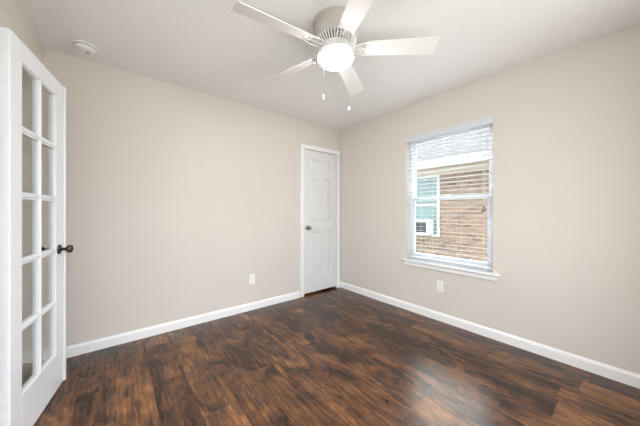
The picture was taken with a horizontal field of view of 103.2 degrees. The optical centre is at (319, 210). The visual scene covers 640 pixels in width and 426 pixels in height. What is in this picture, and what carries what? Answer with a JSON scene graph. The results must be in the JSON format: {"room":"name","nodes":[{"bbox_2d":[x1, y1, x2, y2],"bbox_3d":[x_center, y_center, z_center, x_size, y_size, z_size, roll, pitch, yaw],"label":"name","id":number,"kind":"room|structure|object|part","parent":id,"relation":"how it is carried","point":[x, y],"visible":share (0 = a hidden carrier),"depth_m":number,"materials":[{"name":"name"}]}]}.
{"room":"empty bedroom","nodes":[
{"label":"empty bedroom","id":0,"kind":"room"},
{"bbox_2d":[0,0,43,385],"bbox_3d":[-1.135,-0.040,0.617,0.140,2.440,3.356,0,0,-39],"label":"wall","id":1,"kind":"structure","parent":0,"point":[15,16],"depth_m":1.57,"materials":[{"name":"paint"}]},
{"bbox_2d":[0,26,73,425],"bbox_3d":[-1.633,0.157,1.469,0.179,2.030,0.671,0,0,-30],"label":"door","id":2,"kind":"structure","parent":1,"relation":"in","point":[20,405],"depth_m":1.30,"materials":[{"name":"white paint"}]},
{"bbox_3d":[-1.701,0.255,1.707,0.062,0.055,0.055,0,0,-30],"label":"knob","id":3,"kind":"part","parent":2,"relation":"part of","materials":[{"name":"grey metal"}]},
{"bbox_2d":[42,352,46,362],"bbox_3d":[-1.798,1.135,1.560,0.013,0.089,1.027,0,0,-39],"label":"baseboard","id":4,"kind":"structure","parent":1,"relation":"attached to","point":[44,357],"depth_m":1.92,"materials":[{"name":"white paint"}]},
{"bbox_2d":[44,48,339,351],"bbox_3d":[-0.956,-0.040,3.009,3.425,2.440,0.140,0,0,-39],"label":"wall","id":5,"kind":"structure","parent":0,"point":[176,195],"depth_m":2.47,"materials":[{"name":"paint"}]},
{"bbox_2d":[45,291,299,357],"bbox_3d":[-1.204,1.135,2.710,2.384,0.089,0.013,0,0,-39],"label":"baseboard","id":6,"kind":"structure","parent":5,"relation":"attached to","point":[90,346],"depth_m":2.47,"materials":[{"name":"white paint"}]},
{"bbox_2d":[249,274,254,283],"bbox_3d":[-0.811,0.813,3.030,0.070,0.115,0.009,0,0,-39],"label":"wall outlet","id":7,"kind":"object","parent":5,"relation":"attached to","point":[251,276],"visible":1,"depth_m":3.03,"materials":[{"name":"white plastic"}]},
{"bbox_2d":[300,144,339,296],"bbox_3d":[-0.023,0.129,3.753,0.738,2.102,0.155,0,0,-39],"label":"trim","id":8,"kind":"structure","parent":5,"relation":"attached to","point":[302,146],"depth_m":3.58,"materials":[{"name":"white paint"}]},
{"bbox_2d":[304,149,336,293],"bbox_3d":[0.029,0.147,3.694,0.615,2.006,0.107,0,0,-39],"label":"door","id":9,"kind":"structure","parent":5,"relation":"in","point":[320,169],"depth_m":3.68,"materials":[{"name":"white paint"}]},
{"bbox_3d":[-0.085,-0.658,3.634,0.149,0.173,0.014,0,0,-39],"label":"panel","id":10,"kind":"part","parent":9,"relation":"part of","materials":[{"name":"white paint"}]},
{"bbox_3d":[-0.085,-0.163,3.634,0.149,0.615,0.014,0,0,-39],"label":"panel","id":11,"kind":"part","parent":9,"relation":"part of","materials":[{"name":"white paint"}]},
{"bbox_3d":[-0.085,0.612,3.634,0.149,0.613,0.014,0,0,-39],"label":"panel","id":12,"kind":"part","parent":9,"relation":"part of","materials":[{"name":"white paint"}]},
{"bbox_3d":[0.107,-0.658,3.789,0.149,0.173,0.014,0,0,-39],"label":"panel","id":13,"kind":"part","parent":9,"relation":"part of","materials":[{"name":"white paint"}]},
{"bbox_3d":[0.107,-0.163,3.789,0.149,0.615,0.014,0,0,-39],"label":"panel","id":14,"kind":"part","parent":9,"relation":"part of","materials":[{"name":"white paint"}]},
{"bbox_3d":[0.107,0.612,3.789,0.149,0.613,0.014,0,0,-39],"label":"panel","id":15,"kind":"part","parent":9,"relation":"part of","materials":[{"name":"white paint"}]},
{"bbox_2d":[24,0,639,129],"bbox_3d":[-0.770,-1.320,1.319,5.260,0.120,4.220,0,0,-39],"label":"ceiling","id":16,"kind":"structure","parent":0,"point":[206,46],"depth_m":1.88,"materials":[{"name":"paint"}]},
{"bbox_2d":[72,40,96,54],"bbox_3d":[-1.794,-1.238,1.937,0.142,0.044,0.142,0,0,17],"label":"smoke detector","id":17,"kind":"object","parent":16,"relation":"attached to","point":[84,47],"visible":1,"depth_m":1.91,"materials":[{"name":"white plastic"}]},
{"bbox_2d":[233,0,438,110],"bbox_3d":[0.070,-0.942,1.701,1.264,0.636,1.285,0,0,-39],"label":"ceiling fan","id":18,"kind":"object","parent":16,"relation":"hanging from","point":[335,28],"visible":1,"depth_m":1.62,"materials":[{"name":"white metal"}]},
{"bbox_3d":[-0.254,-1.088,1.475,0.467,0.042,0.127,0,0,-33],"label":"fan blade","id":19,"kind":"part","parent":18,"relation":"part of","materials":[{"name":"white wood"}]},
{"bbox_3d":[-0.228,-1.088,1.978,0.467,0.042,0.127,0,0,39],"label":"fan blade","id":20,"kind":"part","parent":18,"relation":"part of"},
{"bbox_3d":[0.046,-0.890,1.621,0.002,0.350,0.090,0,0,34],"label":"pull chain","id":21,"kind":"part","parent":18,"relation":"part of","materials":[{"name":"metal"}]},
{"bbox_3d":[0.105,-1.002,1.709,0.231,0.054,0.231,0,0,-39],"label":"lamp shade","id":22,"kind":"part","parent":18,"relation":"part of","materials":[{"name":"white glass"}]},
{"bbox_3d":[0.258,-1.088,2.109,0.127,0.042,0.467,0,0,21],"label":"fan blade","id":23,"kind":"part","parent":18,"relation":"part of","materials":[{"name":"white wood"}]},
{"bbox_3d":[0.216,-1.088,1.295,0.127,0.042,0.467,0,0,-15],"label":"fan blade","id":24,"kind":"part","parent":18,"relation":"part of","materials":[{"name":"white wood"}]},
{"bbox_3d":[0.533,-1.088,1.687,0.467,0.042,0.127,0,0,3],"label":"fan blade","id":25,"kind":"part","parent":18,"relation":"part of","materials":[{"name":"white wood"}]},
{"bbox_2d":[33,287,639,425],"bbox_3d":[-0.770,1.210,1.319,5.260,0.060,4.220,0,0,-39],"label":"floor","id":26,"kind":"structure","parent":0,"point":[332,356],"depth_m":1.78,"materials":[{"name":"brown wood"}]},
{"bbox_2d":[340,22,639,374],"bbox_3d":[1.420,-0.040,2.682,0.140,2.440,3.356,0,0,-39],"label":"wall","id":27,"kind":"structure","parent":0,"point":[566,122],"depth_m":2.08,"materials":[{"name":"paint"}]},
{"bbox_2d":[437,280,442,291],"bbox_3d":[1.288,0.807,2.727,0.009,0.115,0.070,0,0,-39],"label":"wall outlet","id":28,"kind":"object","parent":27,"relation":"attached to","point":[439,283],"visible":1,"depth_m":2.72,"materials":[{"name":"white plastic"}]},
{"bbox_2d":[402,123,499,280],"bbox_3d":[1.364,-0.117,2.720,0.170,1.517,0.995,0,0,-39],"label":"window","id":29,"kind":"structure","parent":27,"relation":"in","point":[487,274],"depth_m":2.68,"materials":[{"name":"white plastic"}]},
{"bbox_2d":[405,116,492,269],"bbox_3d":[1.332,-0.165,2.711,0.076,1.435,0.909,0,0,-39],"label":"window blind","id":30,"kind":"object","parent":29,"relation":"attached to","point":[482,122],"visible":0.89,"depth_m":2.66,"materials":[{"name":"white plastic"}]},
{"bbox_3d":[1.166,-0.144,2.937,0.039,1.374,0.001,0,0,-39],"label":"ladder cord","id":31,"kind":"part","parent":30,"relation":"part of","materials":[{"name":"white fabric"}]},
{"bbox_3d":[1.260,-0.144,2.820,0.039,1.374,0.001,0,0,-39],"label":"ladder cord","id":32,"kind":"part","parent":30,"relation":"part of","materials":[{"name":"white fabric"}]},
{"bbox_3d":[1.342,0.543,2.719,0.036,0.020,0.885,0,0,-39],"label":"rail","id":33,"kind":"part","parent":30,"relation":"part of","materials":[{"name":"white plastic"}]},
{"bbox_3d":[1.542,-0.406,2.408,0.008,0.801,0.002,0,0,-39],"label":"pull cord","id":34,"kind":"part","parent":30,"relation":"part of","materials":[{"name":"white fabric"}]},
{"bbox_3d":[1.572,-0.144,2.435,0.039,1.374,0.001,0,0,-39],"label":"ladder cord","id":35,"kind":"part","parent":30,"relation":"part of","materials":[{"name":"white fabric"}]},
{"bbox_3d":[1.340,0.584,2.701,0.108,0.022,0.995,0,0,-39],"label":"sill","id":36,"kind":"part","parent":29,"relation":"part of","materials":[{"name":"white paint"}]},
{"bbox_3d":[1.388,0.190,2.756,0.024,0.701,0.825,0,0,-39],"label":"sash","id":37,"kind":"part","parent":29,"relation":"part of","materials":[{"name":"white plastic"}]},
{"bbox_3d":[1.408,-0.482,2.773,0.024,0.718,0.825,0,0,-39],"label":"sash","id":38,"kind":"part","parent":29,"relation":"part of","materials":[{"name":"white plastic"}]},
{"bbox_2d":[340,281,639,388],"bbox_3d":[1.317,1.135,2.688,0.013,0.089,3.216,0,0,-39],"label":"baseboard","id":39,"kind":"structure","parent":27,"relation":"attached to","point":[614,373],"depth_m":2.19,"materials":[{"name":"white paint"}]},
{"label":"outside","id":40,"kind":"structure","parent":0,"visible":0},
{"bbox_3d":[0.000,1.680,0.000,60.000,0.200,60.000,0,0,-39],"label":"ground","id":41,"kind":"structure","parent":40,"visible":0},
{"bbox_2d":[416,128,488,261],"bbox_3d":[4.512,-1.145,7.503,5.550,5.450,14.000,0,0,-39],"label":"neighbor house","id":42,"kind":"structure","parent":41,"relation":"on","point":[448,226],"depth_m":5.76,"materials":[{"name":"beige brick"}]},
{"bbox_2d":[416,219,433,234],"bbox_3d":[2.506,0.385,6.255,0.300,0.360,0.470,0,0,-39],"label":"window air conditioner","id":43,"kind":"object","parent":42,"relation":"attached to","point":[426,223],"visible":0.64,"depth_m":6.07,"materials":[{"name":"white plastic"}]},
{"bbox_2d":[416,221,425,232],"bbox_3d":[2.395,0.385,6.165,0.008,0.260,0.390,0,0,-39],"label":"grille","id":44,"kind":"object","parent":43,"relation":"attached to","point":[419,222],"depth_m":6.12,"materials":[{"name":"grey metal"}]},
{"bbox_3d":[2.582,-0.120,6.407,0.010,1.380,0.800,0,0,-39],"label":"pane","id":45,"kind":"part","parent":42,"relation":"part of","materials":[{"name":"teal glass"}]}
]}

